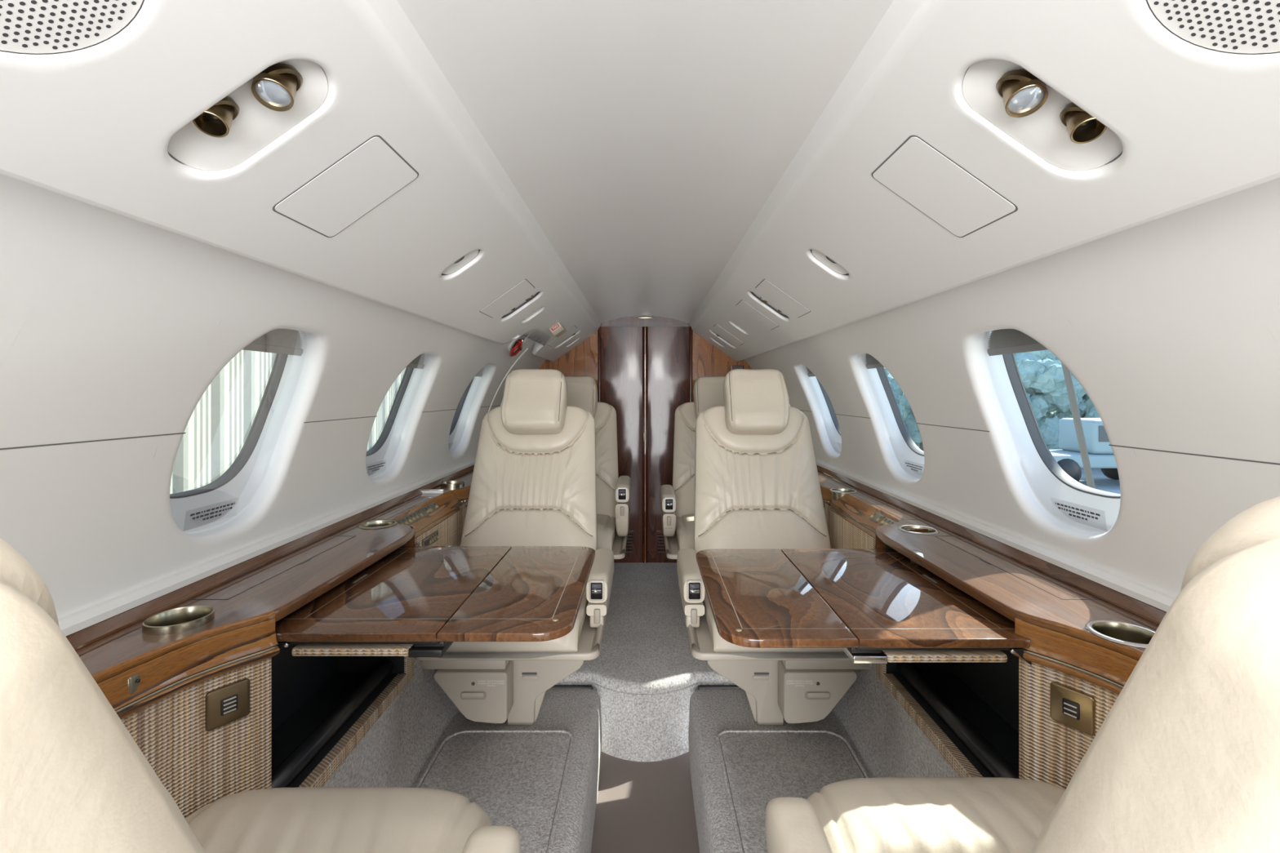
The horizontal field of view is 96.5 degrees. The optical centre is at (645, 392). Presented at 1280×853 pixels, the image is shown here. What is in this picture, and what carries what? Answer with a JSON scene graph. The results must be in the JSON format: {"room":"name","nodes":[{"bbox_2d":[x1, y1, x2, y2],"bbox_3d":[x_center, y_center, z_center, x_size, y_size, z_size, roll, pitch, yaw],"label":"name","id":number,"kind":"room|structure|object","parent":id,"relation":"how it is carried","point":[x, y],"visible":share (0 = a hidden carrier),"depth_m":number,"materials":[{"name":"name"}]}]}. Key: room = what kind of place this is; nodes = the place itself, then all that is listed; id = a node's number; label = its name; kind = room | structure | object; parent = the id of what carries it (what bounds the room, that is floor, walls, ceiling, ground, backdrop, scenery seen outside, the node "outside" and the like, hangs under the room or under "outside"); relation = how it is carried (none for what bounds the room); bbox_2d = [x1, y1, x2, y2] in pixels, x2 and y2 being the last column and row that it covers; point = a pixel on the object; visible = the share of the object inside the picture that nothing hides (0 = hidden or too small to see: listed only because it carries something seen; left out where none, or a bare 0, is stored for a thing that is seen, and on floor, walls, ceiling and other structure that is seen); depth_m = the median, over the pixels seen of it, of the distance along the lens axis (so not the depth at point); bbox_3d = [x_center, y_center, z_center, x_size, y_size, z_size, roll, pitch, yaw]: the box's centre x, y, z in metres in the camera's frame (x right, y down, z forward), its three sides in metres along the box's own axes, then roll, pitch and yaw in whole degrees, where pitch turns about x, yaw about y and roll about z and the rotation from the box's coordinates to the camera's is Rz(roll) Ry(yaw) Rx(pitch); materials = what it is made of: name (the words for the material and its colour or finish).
{"room":"aircraft cabin","nodes":[
{"label":"aircraft cabin","id":0,"kind":"room"},
{"bbox_2d":[0,173,546,618],"bbox_3d":[-0.618,0.033,1.060,0.267,0.535,4.120,0,0,0],"label":"wall","id":1,"kind":"structure","parent":0,"point":[127,337],"depth_m":0.76,"materials":[{"name":"white plastic"}]},
{"bbox_2d":[0,0,142,53],"bbox_3d":[-0.379,-0.259,0.345,0.106,0.075,0.130,0,0,0],"label":"speaker","id":2,"kind":"object","parent":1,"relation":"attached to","point":[26,26],"visible":1,"depth_m":0.39},
{"bbox_2d":[153,321,317,534],"bbox_3d":[-0.711,0.049,1.003,0.198,0.388,0.285,0,0,0],"label":"window","id":3,"kind":"structure","parent":1,"relation":"in","point":[220,504],"depth_m":1.11,"materials":[{"name":"white plastic"}]},
{"bbox_2d":[251,328,302,349],"bbox_3d":[-0.652,-0.105,1.003,0.029,0.040,0.203,0,0,0],"label":"shade","id":4,"kind":"object","parent":3,"relation":"attached to","point":[277,339],"depth_m":1.03,"materials":[{"name":"grey"}]},
{"bbox_2d":[0,0,474,578],"bbox_3d":[-0.406,0.241,1.110,0.828,1.487,4.220,0,0,0],"label":"trim","id":5,"kind":"structure","parent":1,"relation":"attached to","point":[142,3],"depth_m":0.53,"materials":[{"name":"white plastic"}]},
{"bbox_2d":[167,59,328,170],"bbox_3d":[-0.386,-0.278,0.544,0.147,0.114,0.083,0,0,0],"label":"light","id":6,"kind":"object","parent":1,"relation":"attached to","point":[251,117],"visible":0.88,"depth_m":0.55,"materials":[{"name":"white plastic"}]},
{"bbox_2d":[197,96,239,122],"bbox_3d":[-0.392,-0.259,0.524,0.032,0.024,0.035,0,0,0],"label":"socket","id":7,"kind":"object","parent":6,"relation":"attached to","point":[228,109],"depth_m":0.52,"materials":[{"name":"brown metal"}]},
{"bbox_2d":[253,63,302,95],"bbox_3d":[-0.344,-0.291,0.536,0.039,0.027,0.043,0,0,0],"label":"socket","id":8,"kind":"object","parent":6,"relation":"attached to","point":[277,79],"depth_m":0.52,"materials":[{"name":"brown metal"}]},
{"bbox_2d":[57,457,475,719],"bbox_3d":[-0.632,0.332,1.059,0.205,0.100,4.118,0,0,0],"label":"ledge","id":9,"kind":"object","parent":1,"relation":"attached to","point":[280,574],"visible":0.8,"depth_m":0.86,"materials":[{"name":"brown wood"}]},
{"bbox_2d":[128,674,140,694],"bbox_3d":[-0.612,0.348,0.684,0.012,0.022,0.016,0,0,0],"label":"clasp","id":10,"kind":"object","parent":9,"relation":"attached to","point":[134,681],"visible":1,"depth_m":0.68,"materials":[{"name":"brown metal"}]},
{"bbox_2d":[142,605,214,635],"bbox_3d":[-0.640,0.338,0.785,0.078,0.063,0.078,0,0,0],"label":"cup holder","id":11,"kind":"object","parent":9,"relation":"in","point":[180,620],"visible":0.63,"depth_m":0.79,"materials":[{"name":"gold metal"}]},
{"bbox_2d":[357,520,397,528],"bbox_3d":[-0.641,0.341,1.370,0.086,0.056,0.086,0,0,0],"label":"cup holder","id":12,"kind":"object","parent":9,"relation":"in","point":[376,524],"visible":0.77,"depth_m":1.39,"materials":[{"name":"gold metal"}]},
{"bbox_2d":[395,511,422,525],"bbox_3d":[-0.618,0.334,1.480,0.022,0.020,0.150,0,0,0],"label":"control panel","id":13,"kind":"object","parent":9,"relation":"attached to","point":[411,518],"visible":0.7,"depth_m":1.50,"materials":[{"name":"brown metal"}]},
{"bbox_2d":[415,506,431,518],"bbox_3d":[-0.618,0.334,1.593,0.022,0.020,0.065,0,0,0],"label":"control panel","id":14,"kind":"object","parent":9,"relation":"attached to","point":[423,512],"visible":1,"depth_m":1.59,"materials":[{"name":"brown metal"}]},
{"bbox_2d":[418,488,444,493],"bbox_3d":[-0.678,0.311,1.799,0.088,0.012,0.012,0,0,0],"label":"divider","id":15,"kind":"object","parent":9,"relation":"on","point":[423,491],"visible":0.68,"depth_m":1.79,"materials":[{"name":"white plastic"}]},
{"bbox_2d":[425,502,439,512],"bbox_3d":[-0.618,0.334,1.660,0.022,0.020,0.060,0,0,0],"label":"control panel","id":16,"kind":"object","parent":9,"relation":"attached to","point":[433,507],"visible":1,"depth_m":1.66,"materials":[{"name":"brown metal"}]},
{"bbox_2d":[275,546,595,657],"bbox_3d":[-0.355,0.377,1.069,0.490,0.056,0.474,0,0,0],"label":"folding table","id":17,"kind":"object","parent":9,"relation":"attached to","point":[413,601],"visible":0.91,"depth_m":0.95,"materials":[{"name":"brown wood"}]},
{"bbox_2d":[288,640,448,647],"bbox_3d":[-0.450,0.372,1.065,0.300,0.016,0.442,0,0,0],"label":"tray","id":18,"kind":"object","parent":17,"relation":"on","point":[300,643],"depth_m":0.85,"materials":[{"name":"black wood"}]},
{"bbox_2d":[440,480,464,487],"bbox_3d":[-0.660,0.338,1.958,0.078,0.063,0.078,0,0,0],"label":"cup holder","id":19,"kind":"object","parent":9,"relation":"in","point":[446,483],"visible":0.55,"depth_m":1.94,"materials":[{"name":"gold metal"}]},
{"bbox_2d":[121,502,466,817],"bbox_3d":[-0.620,0.630,1.650,0.160,0.590,2.900,0,0,0],"label":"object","id":20,"kind":"object","parent":1,"relation":"attached to","point":[323,722],"visible":0.35,"depth_m":1.07,"materials":[{"name":"beige wicker"}]},
{"bbox_2d":[204,678,249,731],"bbox_3d":[-0.571,0.427,0.783,0.008,0.052,0.052,0,0,34],"label":"switch plate","id":21,"kind":"object","parent":20,"relation":"attached to","point":[230,703],"visible":1,"depth_m":0.78,"materials":[{"name":"brown metal"}]},
{"bbox_2d":[422,530,438,546],"bbox_3d":[-0.596,0.409,1.590,0.006,0.026,0.110,0,0,0],"label":"control panel","id":22,"kind":"object","parent":20,"relation":"attached to","point":[428,540],"visible":0.91,"depth_m":1.58,"materials":[{"name":"brown metal"}]},
{"bbox_2d":[0,0,601,361],"bbox_3d":[-0.374,-0.280,1.058,0.273,0.219,4.117,0,0,0],"label":"overhead panel","id":23,"kind":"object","parent":1,"relation":"attached to","point":[391,181],"depth_m":0.61,"materials":[{"name":"white plastic"}]},
{"bbox_2d":[365,343,434,479],"bbox_3d":[-0.711,0.049,1.612,0.198,0.388,0.285,0,0,0],"label":"window","id":24,"kind":"structure","parent":1,"relation":"in","point":[381,458],"depth_m":1.74,"materials":[{"name":"white"}]},
{"bbox_2d":[410,353,425,364],"bbox_3d":[-0.652,-0.105,1.612,0.029,0.040,0.203,0,0,0],"label":"shade","id":25,"kind":"object","parent":24,"relation":"attached to","point":[420,360],"depth_m":1.67,"materials":[{"name":"grey"}]},
{"bbox_2d":[441,249,479,275],"bbox_3d":[-0.381,-0.274,1.160,0.087,0.069,0.062,0,0,0],"label":"outlet","id":26,"kind":"object","parent":1,"relation":"attached to","point":[460,263],"visible":0.38,"depth_m":1.18,"materials":[{"name":"white plastic"}]},
{"bbox_2d":[448,364,490,454],"bbox_3d":[-0.711,0.049,2.235,0.198,0.388,0.285,0,0,0],"label":"window","id":27,"kind":"structure","parent":1,"relation":"in","point":[462,417],"depth_m":2.36,"materials":[{"name":"white"}]},
{"bbox_2d":[507,336,528,356],"bbox_3d":[-0.508,-0.196,2.300,0.082,0.101,0.150,0,0,0],"label":"handle","id":28,"kind":"object","parent":1,"relation":"attached to","point":[517,343],"visible":0.77,"depth_m":2.28,"materials":[{"name":"red plastic"}]},
{"bbox_2d":[501,291,540,318],"bbox_3d":[-0.384,-0.278,1.713,0.136,0.107,0.077,0,0,0],"label":"light","id":29,"kind":"object","parent":1,"relation":"attached to","point":[534,295],"visible":0.16,"depth_m":1.75,"materials":[{"name":"white plastic"}]},
{"bbox_2d":[523,306,542,319],"bbox_3d":[-0.383,-0.273,1.900,0.081,0.064,0.057,0,0,0],"label":"outlet","id":30,"kind":"object","parent":1,"relation":"attached to","point":[538,309],"visible":0.19,"depth_m":1.92,"materials":[{"name":"white plastic"}]},
{"bbox_2d":[549,322,566,337],"bbox_3d":[-0.352,-0.254,2.319,0.056,0.052,0.122,0,0,0],"label":"exit sign","id":31,"kind":"object","parent":1,"relation":"attached to","point":[557,330],"visible":1,"depth_m":2.27,"materials":[{"name":"beige plastic"}]},
{"bbox_2d":[413,561,871,852],"bbox_3d":[0.000,1.043,1.060,1.200,0.244,4.120,0,0,0],"label":"floor","id":32,"kind":"structure","parent":0,"point":[645,650],"depth_m":1.72,"materials":[{"name":"grey carpet"}]},
{"bbox_2d":[0,537,520,852],"bbox_3d":[-0.393,0.484,0.457,0.515,0.881,0.666,0,0,0],"label":"seat","id":33,"kind":"object","parent":32,"relation":"on","point":[73,779],"visible":1,"depth_m":0.24,"materials":[{"name":"beige leather"}]},
{"bbox_2d":[184,786,491,852],"bbox_3d":[-0.397,0.560,0.594,0.380,0.093,0.391,0,0,0],"label":"seat cushion","id":34,"kind":"object","parent":33,"relation":"on","point":[301,820],"depth_m":0.69,"materials":[{"name":"beige leather"}]},
{"bbox_2d":[414,729,573,852],"bbox_3d":[-0.361,0.918,0.873,0.347,0.012,1.354,0,0,0],"label":"floor mat","id":35,"kind":"object","parent":32,"relation":"on","point":[517,778],"visible":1,"depth_m":1.37,"materials":[{"name":"grey carpet"}]},
{"bbox_2d":[413,368,613,724],"bbox_3d":[-0.345,0.423,1.668,0.503,1.003,0.726,0,0,0],"label":"seat","id":36,"kind":"object","parent":32,"relation":"on","point":[533,483],"visible":0.66,"depth_m":1.77,"materials":[{"name":"beige leather"}]},
{"bbox_2d":[435,587,588,658],"bbox_3d":[-0.362,0.560,1.530,0.410,0.093,0.450,0,0,0],"label":"seat cushion","id":37,"kind":"object","parent":36,"relation":"on","point":[575,642],"depth_m":1.32,"materials":[{"name":"beige leather"}]},
{"bbox_2d":[564,376,631,559],"bbox_3d":[-0.314,0.422,2.493,0.503,1.003,0.726,0,0,0],"label":"seat","id":38,"kind":"object","parent":32,"relation":"on","point":[613,491],"visible":0.31,"depth_m":2.61,"materials":[{"name":"beige leather"}]},
{"bbox_2d":[596,514,616,550],"bbox_3d":[-0.330,0.560,2.355,0.410,0.093,0.450,0,0,0],"label":"seat cushion","id":39,"kind":"object","parent":38,"relation":"on","point":[606,523],"depth_m":2.23,"materials":[{"name":"beige leather"}]},
{"bbox_2d":[659,376,725,559],"bbox_3d":[0.318,0.423,2.493,0.503,1.003,0.726,0,0,0],"label":"seat","id":40,"kind":"object","parent":32,"relation":"on","point":[677,500],"visible":0.3,"depth_m":2.62,"materials":[{"name":"beige leather"}]},
{"bbox_2d":[675,514,693,550],"bbox_3d":[0.334,0.560,2.355,0.410,0.093,0.450,0,0,0],"label":"seat cushion","id":41,"kind":"object","parent":40,"relation":"on","point":[684,523],"depth_m":2.23,"materials":[{"name":"beige leather"}]},
{"bbox_2d":[676,368,869,724],"bbox_3d":[0.347,0.422,1.668,0.503,1.003,0.726,0,0,0],"label":"seat","id":42,"kind":"object","parent":32,"relation":"on","point":[757,482],"visible":0.8,"depth_m":1.78,"materials":[{"name":"beige leather"}]},
{"bbox_2d":[702,591,849,658],"bbox_3d":[0.364,0.560,1.530,0.410,0.093,0.450,0,0,0],"label":"seat cushion","id":43,"kind":"object","parent":42,"relation":"on","point":[713,643],"depth_m":1.32,"materials":[{"name":"brown wood"}]},
{"bbox_2d":[715,729,869,852],"bbox_3d":[0.361,0.918,0.873,0.347,0.012,1.354,0,0,0],"label":"floor mat","id":44,"kind":"object","parent":32,"relation":"on","point":[759,766],"visible":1,"depth_m":1.39,"materials":[{"name":"grey carpet"}]},
{"bbox_2d":[765,496,1279,852],"bbox_3d":[0.398,0.481,0.482,0.515,0.885,0.656,0,0,0],"label":"seat","id":45,"kind":"object","parent":44,"relation":"on","point":[1185,758],"visible":1,"depth_m":0.25,"materials":[{"name":"beige leather"}]},
{"bbox_2d":[806,777,1065,852],"bbox_3d":[0.402,0.560,0.619,0.380,0.093,0.381,0,0,0],"label":"seat cushion","id":46,"kind":"object","parent":45,"relation":"on","point":[877,815],"depth_m":0.70,"materials":[{"name":"beige leather"}]},
{"bbox_2d":[591,686,697,761],"bbox_3d":[0.000,1.054,1.845,0.400,0.219,0.087,0,0,0],"label":"carpeted step","id":47,"kind":"structure","parent":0,"point":[635,729],"depth_m":1.82,"materials":[{"name":"grey carpet"}]},
{"bbox_2d":[396,0,893,323],"bbox_3d":[0.000,-0.379,1.060,0.653,0.076,4.120,0,0,0],"label":"ceiling","id":48,"kind":"structure","parent":0,"point":[645,140],"depth_m":0.81,"materials":[{"name":"white plastic"}]},
{"bbox_2d":[591,751,699,852],"bbox_3d":[0.000,1.170,0.475,0.336,0.010,2.950,0,0,0],"label":"floor","id":49,"kind":"structure","parent":0,"point":[642,806],"depth_m":1.60,"materials":[{"name":"brown plastic"}]},
{"bbox_2d":[538,315,751,561],"bbox_3d":[0.000,0.232,3.117,1.600,1.427,0.066,0,0,0],"label":"wall","id":50,"kind":"structure","parent":0,"point":[584,359],"depth_m":3.12,"materials":[{"name":"brown wood"}]},
{"bbox_2d":[600,326,644,563],"bbox_3d":[-0.121,0.281,3.101,0.238,1.281,0.034,0,0,0],"label":"door","id":51,"kind":"structure","parent":50,"relation":"in","point":[622,348],"depth_m":3.10,"materials":[{"name":"brown wood"}]},
{"bbox_2d":[636,316,653,318],"bbox_3d":[0.000,-0.406,3.090,0.090,0.010,0.011,0,0,0],"label":"lamp","id":52,"kind":"object","parent":50,"relation":"attached to","point":[637,317],"depth_m":3.08,"materials":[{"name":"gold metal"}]},
{"bbox_2d":[645,326,689,563],"bbox_3d":[0.121,0.281,3.103,0.237,1.281,0.031,0,0,0],"label":"door","id":53,"kind":"structure","parent":50,"relation":"in","point":[667,348],"depth_m":3.10,"materials":[{"name":"brown wood"}]},
{"bbox_2d":[732,365,743,369],"bbox_3d":[0.506,-0.120,3.117,0.064,0.058,0.010,0,0,0],"label":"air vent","id":54,"kind":"object","parent":50,"relation":"in","point":[733,366],"visible":0.34,"depth_m":3.12,"materials":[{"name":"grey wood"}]},
{"bbox_2d":[551,684,740,689],"bbox_3d":[0.000,0.987,1.880,1.240,0.056,0.040,0,0,0],"label":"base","id":55,"kind":"structure","parent":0,"point":[588,686],"depth_m":1.86,"materials":[{"name":"black plastic"}]},
{"bbox_2d":[743,177,1279,596],"bbox_3d":[0.618,0.033,1.060,0.267,0.535,4.120,0,0,0],"label":"wall","id":56,"kind":"structure","parent":0,"point":[1165,330],"depth_m":0.79,"materials":[{"name":"white plastic"}]},
{"bbox_2d":[750,291,788,318],"bbox_3d":[0.384,-0.278,1.713,0.136,0.107,0.077,0,0,0],"label":"light","id":57,"kind":"object","parent":56,"relation":"attached to","point":[756,295],"visible":0.15,"depth_m":1.75,"materials":[{"name":"white plastic"}]},
{"bbox_2d":[800,364,841,454],"bbox_3d":[0.711,0.049,2.235,0.198,0.388,0.285,0,0,0],"label":"window","id":58,"kind":"structure","parent":56,"relation":"in","point":[828,418],"depth_m":2.36,"materials":[{"name":"white"}]},
{"bbox_2d":[810,249,848,275],"bbox_3d":[0.381,-0.274,1.160,0.087,0.069,0.062,0,0,0],"label":"outlet","id":59,"kind":"object","parent":56,"relation":"attached to","point":[824,260],"visible":0.29,"depth_m":1.18,"materials":[{"name":"white plastic"}]},
{"bbox_2d":[855,353,924,479],"bbox_3d":[0.711,0.049,1.612,0.198,0.388,0.285,0,0,0],"label":"window","id":60,"kind":"structure","parent":56,"relation":"in","point":[908,458],"depth_m":1.74,"materials":[{"name":"white"}]},
{"bbox_2d":[865,353,879,364],"bbox_3d":[0.652,-0.105,1.612,0.029,0.040,0.203,0,0,0],"label":"shade","id":61,"kind":"object","parent":60,"relation":"attached to","point":[869,360],"depth_m":1.66,"materials":[{"name":"grey"}]},
{"bbox_2d":[823,502,1123,789],"bbox_3d":[0.620,0.630,1.650,0.160,0.590,2.900,0,0,0],"label":"cabin side panel","id":62,"kind":"object","parent":56,"relation":"attached to","point":[901,719],"visible":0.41,"depth_m":1.12,"materials":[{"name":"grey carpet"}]},
{"bbox_2d":[1049,681,1095,735],"bbox_3d":[0.577,0.427,0.773,0.008,0.052,0.052,0,0,-32],"label":"switch plate","id":63,"kind":"object","parent":62,"relation":"attached to","point":[1073,708],"visible":1,"depth_m":0.77,"materials":[{"name":"brown metal"}]},
{"bbox_2d":[688,0,1279,361],"bbox_3d":[0.374,-0.280,1.058,0.273,0.219,4.117,0,0,0],"label":"ceiling panel","id":64,"kind":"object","parent":56,"relation":"attached to","point":[899,181],"depth_m":0.62,"materials":[{"name":"white plastic"}]},
{"bbox_2d":[815,458,1176,695],"bbox_3d":[0.632,0.332,1.059,0.205,0.100,4.118,0,0,0],"label":"ledge","id":65,"kind":"object","parent":56,"relation":"attached to","point":[1058,593],"visible":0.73,"depth_m":0.95,"materials":[{"name":"brown wood"}]},
{"bbox_2d":[829,488,857,500],"bbox_3d":[0.640,0.341,1.845,0.086,0.055,0.086,0,0,0],"label":"cup holder","id":66,"kind":"object","parent":65,"relation":"in","point":[835,495],"visible":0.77,"depth_m":1.83,"materials":[{"name":"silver metal"}]},
{"bbox_2d":[696,548,1031,665],"bbox_3d":[0.355,0.377,1.048,0.490,0.056,0.471,0,0,0],"label":"folding table","id":67,"kind":"object","parent":65,"relation":"attached to","point":[877,606],"visible":0.89,"depth_m":0.93,"materials":[{"name":"brown wood"}]},
{"bbox_2d":[847,646,1009,653],"bbox_3d":[0.450,0.372,1.044,0.300,0.016,0.439,0,0,0],"label":"rail","id":68,"kind":"object","parent":67,"relation":"on","point":[850,649],"depth_m":0.82,"materials":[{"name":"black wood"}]},
{"bbox_2d":[869,511,884,523],"bbox_3d":[0.618,0.334,1.525,0.022,0.020,0.050,0,0,0],"label":"control panel","id":69,"kind":"object","parent":65,"relation":"attached to","point":[876,517],"visible":1,"depth_m":1.52,"materials":[{"name":"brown metal"}]},
{"bbox_2d":[879,517,896,525],"bbox_3d":[0.618,0.334,1.435,0.022,0.020,0.100,0,0,0],"label":"control panel","id":70,"kind":"object","parent":65,"relation":"attached to","point":[886,521],"visible":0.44,"depth_m":1.46,"materials":[{"name":"brown metal"}]},
{"bbox_2d":[897,524,938,534],"bbox_3d":[0.630,0.341,1.318,0.086,0.055,0.086,0,0,0],"label":"cup holder","id":71,"kind":"object","parent":65,"relation":"in","point":[931,531],"visible":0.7,"depth_m":1.33,"materials":[{"name":"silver metal"}]},
{"bbox_2d":[1084,619,1155,648],"bbox_3d":[0.632,0.341,0.750,0.086,0.055,0.086,0,0,0],"label":"cup holder","id":72,"kind":"object","parent":65,"relation":"in","point":[1122,633],"visible":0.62,"depth_m":0.77,"materials":[{"name":"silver metal"}]},
{"bbox_2d":[768,0,1279,528],"bbox_3d":[0.406,0.241,1.110,0.828,1.487,4.220,0,0,0],"label":"trim","id":73,"kind":"structure","parent":56,"relation":"attached to","point":[1148,4],"depth_m":0.53,"materials":[{"name":"white plastic"}]},
{"bbox_2d":[962,59,1123,170],"bbox_3d":[0.386,-0.278,0.544,0.147,0.114,0.083,0,0,0],"label":"light","id":74,"kind":"object","parent":56,"relation":"attached to","point":[1009,96],"visible":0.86,"depth_m":0.55,"materials":[{"name":"white plastic"}]},
{"bbox_2d":[995,69,1046,97],"bbox_3d":[0.352,-0.286,0.536,0.039,0.027,0.043,0,0,0],"label":"socket","id":75,"kind":"object","parent":74,"relation":"attached to","point":[1010,83],"depth_m":0.52,"materials":[{"name":"brown metal"}]},
{"bbox_2d":[1059,102,1101,128],"bbox_3d":[0.401,-0.253,0.524,0.033,0.024,0.035,0,0,0],"label":"socket","id":76,"kind":"object","parent":74,"relation":"attached to","point":[1071,116],"depth_m":0.52,"materials":[{"name":"brown metal"}]},
{"bbox_2d":[973,320,1137,534],"bbox_3d":[0.711,0.049,1.003,0.198,0.388,0.285,0,0,0],"label":"window","id":77,"kind":"structure","parent":56,"relation":"in","point":[1072,504],"depth_m":1.11,"materials":[{"name":"white plastic"}]},
{"bbox_2d":[987,328,1038,349],"bbox_3d":[0.652,-0.105,1.003,0.029,0.040,0.203,0,0,0],"label":"shade","id":78,"kind":"object","parent":77,"relation":"attached to","point":[1002,339],"depth_m":1.03,"materials":[{"name":"grey"}]},
{"bbox_2d":[1147,0,1279,53],"bbox_3d":[0.379,-0.259,0.345,0.106,0.075,0.130,0,0,0],"label":"speaker","id":79,"kind":"object","parent":56,"relation":"attached to","point":[1235,26],"visible":1,"depth_m":0.39},
{"bbox_2d":[917,446,1120,493],"bbox_3d":[10.000,2.225,10.000,100.000,0.100,100.000,0,0,0],"label":"floor","id":80,"kind":"structure","parent":0,"point":[1101,482],"depth_m":13.92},
{"bbox_2d":[169,350,406,493],"bbox_3d":[-4.225,-0.625,5.025,0.350,5.600,22.050,0,0,0],"label":"hangar","id":81,"kind":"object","parent":80,"relation":"on","point":[217,429],"visible":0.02,"depth_m":5.72,"materials":[{"name":"beige paint"}]},
{"bbox_2d":[884,367,903,416],"bbox_3d":[7.551,0.275,19.163,2.063,3.817,1.800,0,0,0],"label":"tree","id":82,"kind":"object","parent":80,"relation":"on","point":[897,397],"visible":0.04,"depth_m":19.03,"materials":[{"name":"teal plant"}]},
{"bbox_2d":[887,373,903,404],"bbox_3d":[9.901,-0.127,24.128,2.557,4.618,2.570,0,0,-45],"label":"tree","id":83,"kind":"object","parent":80,"relation":"on","point":[897,389],"visible":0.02,"depth_m":22.71,"materials":[{"name":"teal plant"}]},
{"bbox_2d":[899,394,924,451],"bbox_3d":[9.557,0.366,19.290,1.629,3.635,2.235,0,0,0],"label":"tree","id":84,"kind":"object","parent":80,"relation":"on","point":[908,418],"visible":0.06,"depth_m":19.29,"materials":[{"name":"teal plant"}]},
{"bbox_2d":[1013,350,1065,449],"bbox_3d":[11.641,0.212,17.363,2.169,3.943,2.089,0,0,20],"label":"tree","id":85,"kind":"object","parent":80,"relation":"on","point":[1040,371],"visible":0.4,"depth_m":16.64,"materials":[{"name":"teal plant"}]},
{"bbox_2d":[1040,358,1093,418],"bbox_3d":[12.847,0.262,16.807,2.111,3.843,1.834,0,0,-26],"label":"tree","id":86,"kind":"object","parent":80,"relation":"on","point":[1059,397],"visible":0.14,"depth_m":16.60,"materials":[{"name":"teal plant"}]},
{"bbox_2d":[1061,362,1095,488],"bbox_3d":[7.138,-0.125,9.451,1.088,4.616,0.483,0,0,30],"label":"mast","id":87,"kind":"object","parent":80,"relation":"on","point":[1067,374],"visible":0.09,"depth_m":9.38,"materials":[{"name":"grey metal"}]},
{"bbox_2d":[1048,417,1119,481],"bbox_3d":[10.700,1.399,13.700,3.200,1.549,1.440,0,0,0],"label":"cart","id":88,"kind":"object","parent":80,"relation":"on","point":[1100,454],"visible":0.3,"depth_m":13.13,"materials":[{"name":"grey paint"}]},
{"bbox_2d":[1088,405,1100,417],"bbox_3d":[13.944,0.228,16.190,2.517,3.910,2.044,0,0,0],"label":"tree","id":89,"kind":"object","parent":80,"relation":"on","point":[1093,413],"visible":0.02,"depth_m":16.31,"materials":[{"name":"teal plant"}]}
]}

